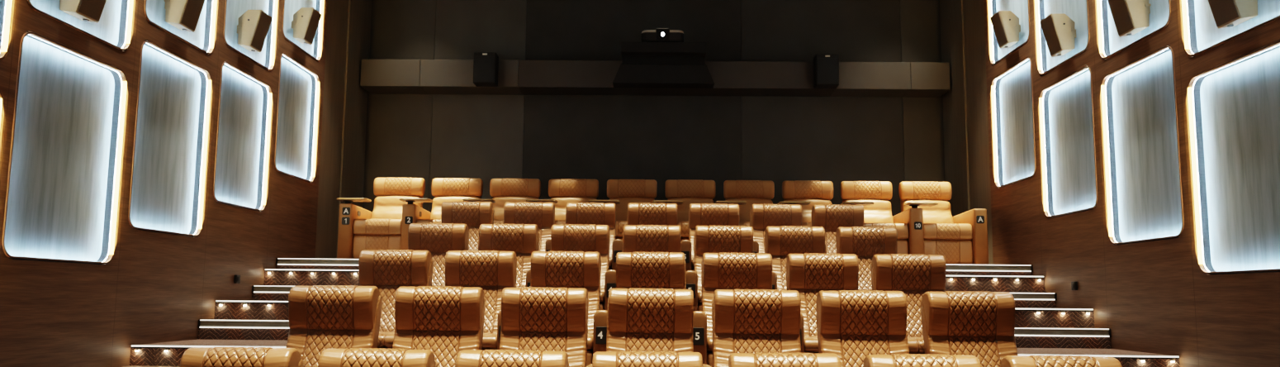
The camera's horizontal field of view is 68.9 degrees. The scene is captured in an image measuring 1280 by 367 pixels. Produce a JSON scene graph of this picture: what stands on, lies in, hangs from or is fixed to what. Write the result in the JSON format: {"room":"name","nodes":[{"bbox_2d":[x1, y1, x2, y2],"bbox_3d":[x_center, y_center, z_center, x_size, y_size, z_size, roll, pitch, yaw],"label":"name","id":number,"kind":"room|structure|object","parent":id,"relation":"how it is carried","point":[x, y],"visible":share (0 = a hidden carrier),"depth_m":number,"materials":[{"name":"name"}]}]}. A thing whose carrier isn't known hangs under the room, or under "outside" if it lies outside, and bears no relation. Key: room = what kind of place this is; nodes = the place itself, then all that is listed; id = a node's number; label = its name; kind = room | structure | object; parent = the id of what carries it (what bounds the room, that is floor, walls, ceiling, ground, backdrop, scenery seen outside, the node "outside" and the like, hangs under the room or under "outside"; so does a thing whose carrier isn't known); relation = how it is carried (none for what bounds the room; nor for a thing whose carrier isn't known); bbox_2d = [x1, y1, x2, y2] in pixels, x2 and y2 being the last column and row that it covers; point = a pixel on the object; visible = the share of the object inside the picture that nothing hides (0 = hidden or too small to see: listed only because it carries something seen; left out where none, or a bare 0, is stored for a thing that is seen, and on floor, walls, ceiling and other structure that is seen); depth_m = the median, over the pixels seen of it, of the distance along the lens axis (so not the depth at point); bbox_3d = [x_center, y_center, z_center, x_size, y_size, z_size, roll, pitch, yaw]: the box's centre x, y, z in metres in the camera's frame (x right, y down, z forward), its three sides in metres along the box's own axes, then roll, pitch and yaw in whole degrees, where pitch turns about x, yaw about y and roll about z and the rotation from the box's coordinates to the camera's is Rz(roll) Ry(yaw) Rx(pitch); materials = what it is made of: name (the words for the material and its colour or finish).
{"room":"auditorium","nodes":[
{"label":"auditorium","id":0,"kind":"room"},
{"bbox_2d":[0,0,372,366],"bbox_3d":[-4.447,-0.737,5.849,0.262,6.800,17.300,0,-7,1],"label":"wall","id":1,"kind":"structure","parent":0,"point":[155,286],"depth_m":8.70,"materials":[{"name":"brown wood"}]},
{"bbox_2d":[0,0,14,59],"bbox_3d":[-4.373,-1.672,5.797,0.136,1.567,1.324,0,-7,1],"label":"light panel","id":2,"kind":"object","parent":1,"relation":"attached to","point":[7,7],"visible":1,"depth_m":6.37,"materials":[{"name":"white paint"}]},
{"bbox_2d":[1,31,128,263],"bbox_3d":[-4.364,-0.214,7.069,0.136,1.602,1.324,0,-7,1],"label":"light panel","id":3,"kind":"object","parent":1,"relation":"attached to","point":[63,193],"visible":0.94,"depth_m":7.14,"materials":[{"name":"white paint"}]},
{"bbox_2d":[27,0,135,50],"bbox_3d":[-4.348,-1.946,7.282,0.136,1.562,1.324,0,-7,1],"label":"light panel","id":4,"kind":"object","parent":1,"relation":"attached to","point":[115,27],"visible":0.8,"depth_m":7.68,"materials":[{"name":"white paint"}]},
{"bbox_2d":[59,0,106,23],"bbox_3d":[-4.247,-1.455,7.136,0.306,0.398,0.326,0,-7,1],"label":"wall speaker","id":5,"kind":"object","parent":4,"relation":"attached to","point":[91,11],"visible":1,"depth_m":7.05,"materials":[{"name":"brown plastic"}]},
{"bbox_2d":[128,40,212,236],"bbox_3d":[-4.340,-0.367,8.569,0.136,1.642,1.284,0,-7,1],"label":"light panel","id":6,"kind":"object","parent":1,"relation":"attached to","point":[168,189],"visible":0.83,"depth_m":8.70,"materials":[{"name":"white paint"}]},
{"bbox_2d":[143,0,218,53],"bbox_3d":[-4.323,-2.117,8.783,0.136,1.557,1.284,0,-7,1],"label":"light panel","id":7,"kind":"object","parent":1,"relation":"attached to","point":[203,38],"visible":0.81,"depth_m":9.19,"materials":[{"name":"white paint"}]},
{"bbox_2d":[164,0,204,32],"bbox_3d":[-4.222,-1.628,8.637,0.306,0.398,0.326,0,-7,1],"label":"wall speaker","id":8,"kind":"object","parent":7,"relation":"attached to","point":[184,15],"visible":1,"depth_m":8.51,"materials":[{"name":"beige plastic"}]},
{"bbox_2d":[180,0,204,30],"bbox_3d":[-4.123,-1.629,8.619,0.106,0.376,0.260,0,-7,1],"label":"grille","id":9,"kind":"object","parent":8,"relation":"attached to","point":[190,10],"depth_m":8.59,"materials":[{"name":"brown fabric"}]},
{"bbox_2d":[213,61,273,211],"bbox_3d":[-4.315,-0.472,10.058,0.136,1.452,1.274,0,-7,1],"label":"light panel","id":10,"kind":"object","parent":1,"relation":"attached to","point":[241,173],"visible":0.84,"depth_m":10.22,"materials":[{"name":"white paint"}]},
{"bbox_2d":[223,0,279,70],"bbox_3d":[-4.300,-2.110,10.258,0.136,1.512,1.274,0,-7,1],"label":"light panel","id":11,"kind":"object","parent":1,"relation":"attached to","point":[234,9],"visible":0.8,"depth_m":10.48,"materials":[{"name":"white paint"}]},
{"bbox_2d":[237,9,272,52],"bbox_3d":[-4.199,-1.643,10.115,0.306,0.398,0.326,0,-7,1],"label":"wall speaker","id":12,"kind":"object","parent":11,"relation":"attached to","point":[253,27],"visible":1,"depth_m":9.98,"materials":[{"name":"beige plastic"}]},
{"bbox_2d":[251,11,272,51],"bbox_3d":[-4.099,-1.644,10.097,0.106,0.376,0.260,0,-7,1],"label":"grille","id":13,"kind":"object","parent":12,"relation":"attached to","point":[260,21],"depth_m":10.04,"materials":[{"name":"brown fabric"}]},
{"bbox_2d":[274,52,320,182],"bbox_3d":[-4.289,-0.785,11.567,0.136,1.422,1.294,0,-7,1],"label":"light panel","id":14,"kind":"object","parent":1,"relation":"attached to","point":[299,88],"visible":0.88,"depth_m":11.76,"materials":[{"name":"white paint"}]},
{"bbox_2d":[282,0,325,61],"bbox_3d":[-4.274,-2.374,11.761,0.136,1.422,1.294,0,-7,1],"label":"light panel","id":15,"kind":"object","parent":1,"relation":"attached to","point":[291,7],"visible":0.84,"depth_m":12.02,"materials":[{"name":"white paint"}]},
{"bbox_2d":[291,7,321,44],"bbox_3d":[-4.172,-1.952,11.624,0.306,0.398,0.326,0,-7,1],"label":"wall speaker","id":16,"kind":"object","parent":15,"relation":"attached to","point":[305,23],"visible":1,"depth_m":11.48,"materials":[{"name":"beige plastic"}]},
{"bbox_2d":[275,257,1033,271],"bbox_3d":[0.139,0.951,10.869,8.792,0.080,0.070,0,-7,1],"label":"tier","id":17,"kind":"structure","parent":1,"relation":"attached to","point":[279,261],"depth_m":10.79,"materials":[{"name":"metal"}]},
{"bbox_2d":[362,0,944,216],"bbox_3d":[0.199,0.239,14.276,9.300,6.600,0.200,0,-7,1],"label":"wall","id":18,"kind":"structure","parent":0,"point":[602,138],"depth_m":14.35,"materials":[{"name":"fabric"}]},
{"bbox_2d":[360,59,950,97],"bbox_3d":[0.210,-1.588,14.122,8.756,0.410,0.550,0,-7,1],"label":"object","id":19,"kind":"structure","parent":18,"relation":"attached to","point":[753,78],"depth_m":13.88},
{"bbox_2d":[473,52,498,86],"bbox_3d":[-2.275,-1.681,13.763,0.330,0.460,0.258,0,-7,1],"label":"speaker","id":20,"kind":"object","parent":19,"relation":"attached to","point":[485,64],"visible":1,"depth_m":13.64},
{"bbox_2d":[612,42,714,88],"bbox_3d":[0.343,-1.726,13.625,1.470,0.575,0.455,0,-7,1],"label":"housing","id":21,"kind":"object","parent":19,"relation":"attached to","point":[644,64],"visible":1,"depth_m":13.52,"materials":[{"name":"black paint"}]},
{"bbox_2d":[813,54,839,88],"bbox_3d":[2.734,-1.643,13.684,0.330,0.460,0.258,0,-7,1],"label":"speaker","id":22,"kind":"object","parent":19,"relation":"attached to","point":[826,67],"visible":1,"depth_m":13.56},
{"bbox_2d":[213,301,1094,327],"bbox_3d":[0.115,2.263,9.953,8.800,1.930,1.470,0,-7,1],"label":"tier","id":23,"kind":"object","parent":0,"point":[1070,319],"visible":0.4,"depth_m":9.28,"materials":[{"name":"beige carpet"}]},
{"bbox_2d":[263,269,359,285],"bbox_3d":[-3.384,1.174,10.713,1.758,0.350,0.330,0,-7,1],"label":"step","id":24,"kind":"structure","parent":23,"relation":"on","point":[275,277],"depth_m":10.56,"materials":[{"name":"beige carpet"}]},
{"bbox_2d":[440,201,494,250],"bbox_3d":[-2.091,0.747,10.505,0.716,1.171,1.058,0,-7,1],"label":"seat","id":25,"kind":"object","parent":23,"relation":"on","point":[473,214],"visible":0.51,"depth_m":10.82,"materials":[{"name":"beige leather"}]},
{"bbox_2d":[478,201,554,251],"bbox_3d":[-1.371,0.753,10.494,0.716,1.170,1.058,0,-7,1],"label":"seat","id":26,"kind":"object","parent":23,"relation":"on","point":[541,214],"visible":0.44,"depth_m":10.81,"materials":[{"name":"beige leather"}]},
{"bbox_2d":[545,202,616,269],"bbox_3d":[-0.651,0.758,10.483,0.717,1.171,1.058,0,-7,1],"label":"seat","id":27,"kind":"object","parent":23,"relation":"on","point":[596,213],"visible":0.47,"depth_m":10.79,"materials":[{"name":"beige leather"}]},
{"bbox_2d":[611,202,677,270],"bbox_3d":[0.069,0.764,10.471,0.716,1.170,1.058,0,-7,1],"label":"seat","id":28,"kind":"object","parent":23,"relation":"on","point":[642,213],"visible":0.27,"depth_m":10.78,"materials":[{"name":"beige leather"}]},
{"bbox_2d":[680,203,739,271],"bbox_3d":[0.789,0.769,10.460,0.716,1.170,1.058,0,-7,1],"label":"seat","id":29,"kind":"object","parent":23,"relation":"on","point":[703,214],"visible":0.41,"depth_m":10.77,"materials":[{"name":"beige leather"}]},
{"bbox_2d":[749,203,801,253],"bbox_3d":[1.509,0.775,10.448,0.716,1.171,1.058,0,-7,1],"label":"seat","id":30,"kind":"object","parent":23,"relation":"on","point":[761,215],"visible":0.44,"depth_m":10.76,"materials":[{"name":"beige leather"}]},
{"bbox_2d":[810,203,864,253],"bbox_3d":[2.294,0.781,10.436,0.848,1.170,1.058,0,-7,1],"label":"seat","id":31,"kind":"object","parent":23,"relation":"on","point":[830,216],"visible":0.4,"depth_m":10.75,"materials":[{"name":"beige leather"}]},
{"bbox_2d":[945,275,1044,292],"bbox_3d":[3.653,1.227,10.602,1.758,0.350,0.330,0,-7,1],"label":"step","id":32,"kind":"structure","parent":23,"relation":"on","point":[985,284],"depth_m":10.44,"materials":[{"name":"beige carpet"}]},
{"bbox_2d":[275,265,1032,275],"bbox_3d":[0.152,2.307,12.305,8.800,2.415,3.210,0,-7,1],"label":"tier","id":33,"kind":"object","parent":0,"point":[285,267],"visible":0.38,"depth_m":10.79,"materials":[{"name":"beige carpet"}]},
{"bbox_2d":[336,177,425,258],"bbox_3d":[-3.307,0.436,11.961,0.848,1.149,1.208,0,-7,1],"label":"recliner","id":34,"kind":"object","parent":33,"relation":"on","point":[360,229],"visible":0.82,"depth_m":11.48,"materials":[{"name":"beige leather"}]},
{"bbox_2d":[370,194,421,218],"bbox_3d":[-3.216,0.359,12.319,0.625,0.427,0.312,0,-7,1],"label":"lumbar cushion","id":35,"kind":"object","parent":34,"relation":"on","point":[386,206],"depth_m":12.29,"materials":[{"name":"beige leather"}]},
{"bbox_2d":[399,177,483,249],"bbox_3d":[-2.531,0.442,11.948,0.848,1.149,1.208,0,-7,1],"label":"recliner","id":36,"kind":"object","parent":33,"relation":"on","point":[444,189],"visible":0.41,"depth_m":12.31,"materials":[{"name":"beige leather"}]},
{"bbox_2d":[430,195,479,218],"bbox_3d":[-2.440,0.365,12.306,0.625,0.427,0.312,0,-7,1],"label":"lumbar cushion","id":37,"kind":"object","parent":36,"relation":"on","point":[435,213],"depth_m":12.30,"materials":[{"name":"beige leather"}]},
{"bbox_2d":[462,178,540,223],"bbox_3d":[-1.755,0.448,11.936,0.848,1.149,1.208,0,-7,1],"label":"recliner","id":38,"kind":"object","parent":33,"relation":"on","point":[502,191],"visible":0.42,"depth_m":12.33,"materials":[{"name":"beige leather"}]},
{"bbox_2d":[492,196,537,219],"bbox_3d":[-1.664,0.371,12.294,0.625,0.427,0.312,0,-7,1],"label":"lumbar cushion","id":39,"kind":"object","parent":38,"relation":"on","point":[498,206],"depth_m":12.29,"materials":[{"name":"beige leather"}]},
{"bbox_2d":[526,178,598,224],"bbox_3d":[-0.979,0.454,11.924,0.848,1.149,1.208,0,-7,1],"label":"recliner","id":40,"kind":"object","parent":33,"relation":"on","point":[561,192],"visible":0.36,"depth_m":12.32,"materials":[{"name":"beige leather"}]},
{"bbox_2d":[550,196,596,220],"bbox_3d":[-0.888,0.377,12.282,0.625,0.427,0.312,0,-7,1],"label":"lumbar cushion","id":41,"kind":"object","parent":40,"relation":"on","point":[560,207],"depth_m":12.27,"materials":[{"name":"beige leather"}]},
{"bbox_2d":[588,179,657,239],"bbox_3d":[-0.203,0.460,11.912,0.848,1.149,1.208,0,-7,1],"label":"recliner","id":42,"kind":"object","parent":33,"relation":"on","point":[621,192],"visible":0.43,"depth_m":12.30,"materials":[{"name":"beige leather"}]},
{"bbox_2d":[609,197,654,220],"bbox_3d":[-0.112,0.382,12.270,0.625,0.427,0.312,0,-7,1],"label":"lumbar cushion","id":43,"kind":"object","parent":42,"relation":"on","point":[621,208],"depth_m":12.26,"materials":[{"name":"beige leather"}]},
{"bbox_2d":[652,179,715,241],"bbox_3d":[0.573,0.466,11.899,0.848,1.149,1.208,0,-7,1],"label":"recliner","id":44,"kind":"object","parent":33,"relation":"on","point":[683,192],"visible":0.36,"depth_m":12.29,"materials":[{"name":"beige leather"}]},
{"bbox_2d":[668,197,714,221],"bbox_3d":[0.664,0.388,12.257,0.625,0.427,0.312,0,-7,1],"label":"lumbar cushion","id":45,"kind":"object","parent":44,"relation":"on","point":[683,209],"depth_m":12.24,"materials":[{"name":"beige leather"}]},
{"bbox_2d":[715,180,774,226],"bbox_3d":[1.349,0.472,11.887,0.848,1.149,1.208,0,-7,1],"label":"recliner","id":46,"kind":"object","parent":33,"relation":"on","point":[745,193],"visible":0.37,"depth_m":12.28,"materials":[{"name":"beige leather"}]},
{"bbox_2d":[777,180,833,226],"bbox_3d":[2.125,0.477,11.875,0.848,1.149,1.208,0,-7,1],"label":"recliner","id":47,"kind":"object","parent":33,"relation":"on","point":[807,193],"visible":0.34,"depth_m":12.27,"materials":[{"name":"beige leather"}]},
{"bbox_2d":[839,180,908,253],"bbox_3d":[2.901,0.483,11.863,0.848,1.149,1.208,0,-7,1],"label":"recliner","id":48,"kind":"object","parent":33,"relation":"on","point":[874,196],"visible":0.5,"depth_m":12.22,"materials":[{"name":"beige leather"}]},
{"bbox_2d":[843,199,894,222],"bbox_3d":[2.991,0.406,12.221,0.625,0.427,0.312,0,-7,1],"label":"lumbar cushion","id":49,"kind":"object","parent":48,"relation":"on","point":[880,211],"depth_m":12.19,"materials":[{"name":"beige leather"}]},
{"bbox_2d":[892,180,988,264],"bbox_3d":[3.745,0.490,11.850,0.970,1.149,1.157,0,-7,1],"label":"recliner","id":50,"kind":"object","parent":33,"relation":"on","point":[961,239],"visible":0.91,"depth_m":11.36,"materials":[{"name":"beige leather"}]},
{"bbox_2d":[901,199,953,222],"bbox_3d":[3.767,0.412,12.208,0.625,0.427,0.312,0,-7,1],"label":"lumbar cushion","id":51,"kind":"object","parent":50,"relation":"on","point":[940,213],"depth_m":12.18,"materials":[{"name":"beige leather"}]},
{"bbox_2d":[129,338,1180,366],"bbox_3d":[0.091,2.267,8.467,8.800,1.560,1.480,0,-7,1],"label":"tier","id":52,"kind":"object","parent":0,"point":[144,356],"visible":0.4,"depth_m":7.90,"materials":[{"name":"beige carpet"}]},
{"bbox_2d":[198,318,289,340],"bbox_3d":[-3.410,1.445,9.204,1.758,0.185,0.320,0,-7,1],"label":"step","id":53,"kind":"structure","parent":52,"relation":"on","point":[203,333],"depth_m":9.05,"materials":[{"name":"beige carpet"}]},
{"bbox_2d":[197,318,289,328],"bbox_3d":[-3.411,1.371,9.067,1.756,0.080,0.070,0,-7,1],"label":"trim","id":54,"kind":"structure","parent":53,"relation":"attached to","point":[280,324],"depth_m":9.04,"materials":[{"name":"metal"}]},
{"bbox_2d":[407,222,469,285],"bbox_3d":[-2.116,0.937,9.012,0.716,1.170,1.058,0,-7,1],"label":"seat","id":55,"kind":"object","parent":52,"relation":"on","point":[438,239],"visible":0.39,"depth_m":9.32,"materials":[{"name":"beige leather"}]},
{"bbox_2d":[478,223,539,287],"bbox_3d":[-1.396,0.943,9.001,0.716,1.170,1.058,0,-7,1],"label":"seat","id":56,"kind":"object","parent":52,"relation":"on","point":[522,239],"visible":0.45,"depth_m":9.31,"materials":[{"name":"beige leather"}]},
{"bbox_2d":[526,223,610,309],"bbox_3d":[-0.676,0.948,8.990,0.716,1.170,1.058,0,-7,1],"label":"seat","id":57,"kind":"object","parent":52,"relation":"on","point":[567,237],"visible":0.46,"depth_m":9.30,"materials":[{"name":"beige leather"}]},
{"bbox_2d":[604,224,681,310],"bbox_3d":[0.044,0.954,8.978,0.716,1.170,1.058,0,-7,1],"label":"seat","id":58,"kind":"object","parent":52,"relation":"on","point":[638,238],"visible":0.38,"depth_m":9.29,"materials":[{"name":"beige leather"}]},
{"bbox_2d":[685,225,753,311],"bbox_3d":[0.765,0.959,8.967,0.718,1.171,1.058,0,-7,1],"label":"seat","id":59,"kind":"object","parent":52,"relation":"on","point":[707,239],"visible":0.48,"depth_m":9.28,"materials":[{"name":"beige leather"}]},
{"bbox_2d":[764,225,824,289],"bbox_3d":[1.484,0.965,8.956,0.716,1.170,1.058,0,-7,1],"label":"seat","id":60,"kind":"object","parent":52,"relation":"on","point":[780,241],"visible":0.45,"depth_m":9.27,"materials":[{"name":"beige leather"}]},
{"bbox_2d":[835,226,897,289],"bbox_3d":[2.269,0.971,8.943,0.848,1.171,1.058,0,-7,1],"label":"seat","id":61,"kind":"object","parent":52,"relation":"on","point":[865,242],"visible":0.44,"depth_m":9.26,"materials":[{"name":"beige leather"}]},
{"bbox_2d":[1014,327,1110,348],"bbox_3d":[3.627,1.498,9.093,1.758,0.185,0.320,0,-7,1],"label":"step","id":62,"kind":"structure","parent":52,"relation":"on","point":[1086,342],"depth_m":8.92,"materials":[{"name":"beige carpet"}]},
{"bbox_2d":[1014,327,1111,336],"bbox_3d":[3.624,1.425,8.956,1.756,0.080,0.070,0,-7,1],"label":"trim","id":63,"kind":"structure","parent":62,"relation":"attached to","point":[1019,331],"depth_m":8.92,"materials":[{"name":"metal"}]},
{"bbox_2d":[939,0,1279,366],"bbox_3d":[4.590,-0.668,5.707,0.262,6.800,17.300,0,-7,1],"label":"wall","id":64,"kind":"structure","parent":0,"point":[1154,296],"depth_m":9.08,"materials":[{"name":"brown wood"}]},
{"bbox_2d":[986,0,1029,64],"bbox_3d":[4.629,-2.306,11.621,0.136,1.422,1.294,0,-7,1],"label":"light panel","id":65,"kind":"object","parent":64,"relation":"attached to","point":[1020,8],"visible":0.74,"depth_m":11.86,"materials":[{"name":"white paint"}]},
{"bbox_2d":[990,10,1020,48],"bbox_3d":[4.517,-1.886,11.486,0.306,0.398,0.326,0,-7,1],"label":"wall speaker","id":66,"kind":"object","parent":65,"relation":"attached to","point":[1006,26],"visible":1,"depth_m":11.35,"materials":[{"name":"beige plastic"}]},
{"bbox_2d":[990,56,1035,187],"bbox_3d":[4.614,-0.718,11.426,0.136,1.422,1.294,0,-7,1],"label":"light panel","id":67,"kind":"object","parent":64,"relation":"attached to","point":[1012,92],"visible":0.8,"depth_m":11.63,"materials":[{"name":"blue paint"}]},
{"bbox_2d":[1033,0,1090,75],"bbox_3d":[4.603,-2.042,10.118,0.136,1.512,1.274,0,-7,1],"label":"light panel","id":68,"kind":"object","parent":64,"relation":"attached to","point":[1077,11],"visible":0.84,"depth_m":10.33,"materials":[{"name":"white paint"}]},
{"bbox_2d":[1040,13,1076,56],"bbox_3d":[4.490,-1.577,9.978,0.306,0.398,0.326,0,-7,1],"label":"wall speaker","id":69,"kind":"object","parent":68,"relation":"attached to","point":[1059,30],"visible":1,"depth_m":9.84,"materials":[{"name":"beige plastic"}]},
{"bbox_2d":[1040,14,1061,56],"bbox_3d":[4.391,-1.580,9.963,0.106,0.376,0.260,0,-7,1],"label":"grille","id":70,"kind":"object","parent":69,"relation":"attached to","point":[1051,26],"depth_m":9.90,"materials":[{"name":"brown fabric"}]},
{"bbox_2d":[1038,66,1097,217],"bbox_3d":[4.587,-0.404,9.917,0.136,1.452,1.274,0,-7,1],"label":"light panel","id":71,"kind":"object","parent":64,"relation":"attached to","point":[1065,107],"visible":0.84,"depth_m":10.09,"materials":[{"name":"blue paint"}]},
{"bbox_2d":[1095,0,1170,58],"bbox_3d":[4.580,-2.049,8.643,0.136,1.557,1.284,0,-7,1],"label":"light panel","id":72,"kind":"object","parent":64,"relation":"attached to","point":[1109,42],"visible":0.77,"depth_m":9.03,"materials":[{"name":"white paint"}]},
{"bbox_2d":[1107,0,1151,37],"bbox_3d":[4.467,-1.562,8.500,0.306,0.398,0.326,0,-7,1],"label":"wall speaker","id":73,"kind":"object","parent":72,"relation":"attached to","point":[1130,17],"visible":1,"depth_m":8.36,"materials":[{"name":"beige plastic"}]},
{"bbox_2d":[1107,0,1133,35],"bbox_3d":[4.367,-1.565,8.485,0.106,0.376,0.260,0,-7,1],"label":"grille","id":74,"kind":"object","parent":73,"relation":"attached to","point":[1122,11],"depth_m":8.45,"materials":[{"name":"brown fabric"}]},
{"bbox_2d":[1099,46,1184,244],"bbox_3d":[4.563,-0.300,8.428,0.136,1.642,1.284,0,-7,1],"label":"light panel","id":75,"kind":"object","parent":64,"relation":"attached to","point":[1140,138],"visible":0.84,"depth_m":8.55,"materials":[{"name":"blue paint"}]},
{"bbox_2d":[1179,0,1279,56],"bbox_3d":[4.555,-1.878,7.141,0.136,1.562,1.324,0,-7,1],"label":"light panel","id":76,"kind":"object","parent":64,"relation":"attached to","point":[1201,34],"visible":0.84,"depth_m":7.56,"materials":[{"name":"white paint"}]},
{"bbox_2d":[1208,0,1257,28],"bbox_3d":[4.442,-1.389,6.998,0.306,0.398,0.326,0,-7,1],"label":"wall speaker","id":77,"kind":"object","parent":76,"relation":"attached to","point":[1226,13],"visible":1,"depth_m":6.90,"materials":[{"name":"beige plastic"}]},
{"bbox_2d":[1208,0,1238,27],"bbox_3d":[4.342,-1.391,6.983,0.106,0.376,0.260,0,-7,1],"label":"grille","id":78,"kind":"object","parent":77,"relation":"attached to","point":[1225,12],"depth_m":6.97,"materials":[{"name":"brown fabric"}]},
{"bbox_2d":[1185,40,1279,274],"bbox_3d":[4.538,-0.146,6.929,0.136,1.602,1.324,0,-7,1],"label":"light panel","id":79,"kind":"object","parent":64,"relation":"attached to","point":[1233,106],"visible":1,"depth_m":7.16,"materials":[{"name":"blue paint"}]},
{"bbox_3d":[0.022,2.236,4.063,8.800,0.550,1.450,0,-7,1],"label":"tier","id":80,"kind":"object","parent":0,"visible":0},
{"bbox_2d":[180,346,303,366],"bbox_3d":[-2.190,1.407,4.541,0.716,1.170,1.058,0,-7,1],"label":"seat","id":81,"kind":"object","parent":80,"relation":"on","point":[215,356],"visible":1,"depth_m":4.87,"materials":[{"name":"beige leather"}]},
{"bbox_2d":[317,347,436,366],"bbox_3d":[-1.470,1.412,4.529,0.716,1.170,1.058,0,-7,1],"label":"seat","id":82,"kind":"object","parent":80,"relation":"on","point":[331,357],"visible":1,"depth_m":4.86,"materials":[{"name":"beige leather"}]},
{"bbox_2d":[455,349,568,366],"bbox_3d":[-0.750,1.418,4.518,0.716,1.170,1.058,0,-7,1],"label":"seat","id":83,"kind":"object","parent":80,"relation":"on","point":[465,357],"visible":1,"depth_m":4.85,"materials":[{"name":"beige leather"}]},
{"bbox_2d":[592,350,703,366],"bbox_3d":[-0.030,1.423,4.507,0.716,1.171,1.058,0,-7,1],"label":"seat","id":84,"kind":"object","parent":80,"relation":"on","point":[600,358],"visible":1,"depth_m":4.84,"materials":[{"name":"beige leather"}]},
{"bbox_2d":[728,351,841,366],"bbox_3d":[0.690,1.428,4.495,0.716,1.171,1.058,0,-7,1],"label":"seat","id":85,"kind":"object","parent":80,"relation":"on","point":[763,358],"visible":1,"depth_m":4.84,"materials":[{"name":"beige leather"}]},
{"bbox_2d":[862,353,981,366],"bbox_3d":[1.409,1.434,4.484,0.716,1.171,1.058,0,-7,1],"label":"seat","id":86,"kind":"object","parent":80,"relation":"on","point":[893,359],"visible":1,"depth_m":4.83,"materials":[{"name":"beige leather"}]},
{"bbox_2d":[999,355,1122,366],"bbox_3d":[2.195,1.440,4.471,0.848,1.170,1.058,0,-7,1],"label":"seat","id":87,"kind":"object","parent":80,"relation":"on","point":[1008,360],"visible":1,"depth_m":4.82,"materials":[{"name":"beige leather"}]},
{"bbox_3d":[0.045,2.242,5.528,8.800,0.895,1.460,0,-7,1],"label":"tier","id":88,"kind":"object","parent":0,"visible":0},
{"bbox_2d":[285,284,382,366],"bbox_3d":[-2.166,1.236,5.985,0.716,1.171,1.058,0,-7,1],"label":"seat","id":89,"kind":"object","parent":88,"relation":"on","point":[321,317],"visible":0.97,"depth_m":6.30,"materials":[{"name":"beige leather"}]},
{"bbox_2d":[392,285,485,366],"bbox_3d":[-1.446,1.242,5.973,0.716,1.170,1.058,0,-7,1],"label":"seat","id":90,"kind":"object","parent":88,"relation":"on","point":[447,320],"visible":0.95,"depth_m":6.29,"materials":[{"name":"beige leather"}]},
{"bbox_2d":[498,286,588,366],"bbox_3d":[-0.726,1.247,5.962,0.716,1.170,1.058,0,-7,1],"label":"seat","id":91,"kind":"object","parent":88,"relation":"on","point":[537,318],"visible":0.95,"depth_m":6.28,"materials":[{"name":"beige leather"}]},
{"bbox_2d":[586,287,693,366],"bbox_3d":[-0.005,1.252,5.951,0.718,1.171,1.058,0,-7,1],"label":"seat","id":92,"kind":"object","parent":88,"relation":"on","point":[638,319],"visible":0.94,"depth_m":6.26,"materials":[{"name":"beige leather"}]},
{"bbox_2d":[702,289,801,366],"bbox_3d":[0.714,1.258,5.939,0.717,1.171,1.058,0,-7,1],"label":"seat","id":93,"kind":"object","parent":88,"relation":"on","point":[744,320],"visible":0.97,"depth_m":6.25,"materials":[{"name":"beige leather"}]},
{"bbox_2d":[815,289,909,366],"bbox_3d":[1.433,1.263,5.928,0.716,1.171,1.058,0,-7,1],"label":"seat","id":94,"kind":"object","parent":88,"relation":"on","point":[852,324],"visible":0.94,"depth_m":6.24,"materials":[{"name":"beige leather"}]},
{"bbox_2d":[920,290,1018,366],"bbox_3d":[2.219,1.269,5.916,0.848,1.170,1.058,0,-7,1],"label":"seat","id":95,"kind":"object","parent":88,"relation":"on","point":[981,324],"visible":0.96,"depth_m":6.23,"materials":[{"name":"beige leather"}]},
{"bbox_3d":[0.068,2.260,6.992,8.800,1.215,1.450,0,-7,1],"label":"tier","id":96,"kind":"object","parent":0,"visible":0},
{"bbox_2d":[358,249,433,348],"bbox_3d":[-2.141,1.097,7.480,0.716,1.171,1.058,0,-7,1],"label":"seat","id":97,"kind":"object","parent":96,"relation":"on","point":[388,270],"visible":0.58,"depth_m":7.79,"materials":[{"name":"beige leather"}]},
{"bbox_2d":[444,250,516,350],"bbox_3d":[-1.421,1.103,7.468,0.716,1.170,1.058,0,-7,1],"label":"seat","id":98,"kind":"object","parent":96,"relation":"on","point":[492,271],"visible":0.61,"depth_m":7.78,"materials":[{"name":"beige leather"}]},
{"bbox_2d":[496,251,601,365],"bbox_3d":[-0.702,1.108,7.457,0.716,1.170,1.058,0,-7,1],"label":"seat","id":99,"kind":"object","parent":96,"relation":"on","point":[572,269],"visible":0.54,"depth_m":7.77,"materials":[{"name":"beige leather"}]},
{"bbox_2d":[592,251,686,354],"bbox_3d":[0.018,1.113,7.446,0.716,1.171,1.058,0,-7,1],"label":"seat","id":100,"kind":"object","parent":96,"relation":"on","point":[634,269],"visible":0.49,"depth_m":7.76,"materials":[{"name":"beige leather"}]},
{"bbox_2d":[692,251,772,366],"bbox_3d":[0.738,1.119,7.434,0.716,1.170,1.058,0,-7,1],"label":"seat","id":101,"kind":"object","parent":96,"relation":"on","point":[721,270],"visible":0.5,"depth_m":7.75,"materials":[{"name":"beige leather"}]},
{"bbox_2d":[786,252,858,353],"bbox_3d":[1.458,1.124,7.423,0.716,1.170,1.058,0,-7,1],"label":"seat","id":102,"kind":"object","parent":96,"relation":"on","point":[807,273],"visible":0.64,"depth_m":7.74,"materials":[{"name":"beige leather"}]},
{"bbox_2d":[870,253,946,354],"bbox_3d":[2.244,1.130,7.410,0.848,1.170,1.058,0,-7,1],"label":"seat","id":103,"kind":"object","parent":96,"relation":"on","point":[914,275],"visible":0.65,"depth_m":7.72,"materials":[{"name":"beige leather"}]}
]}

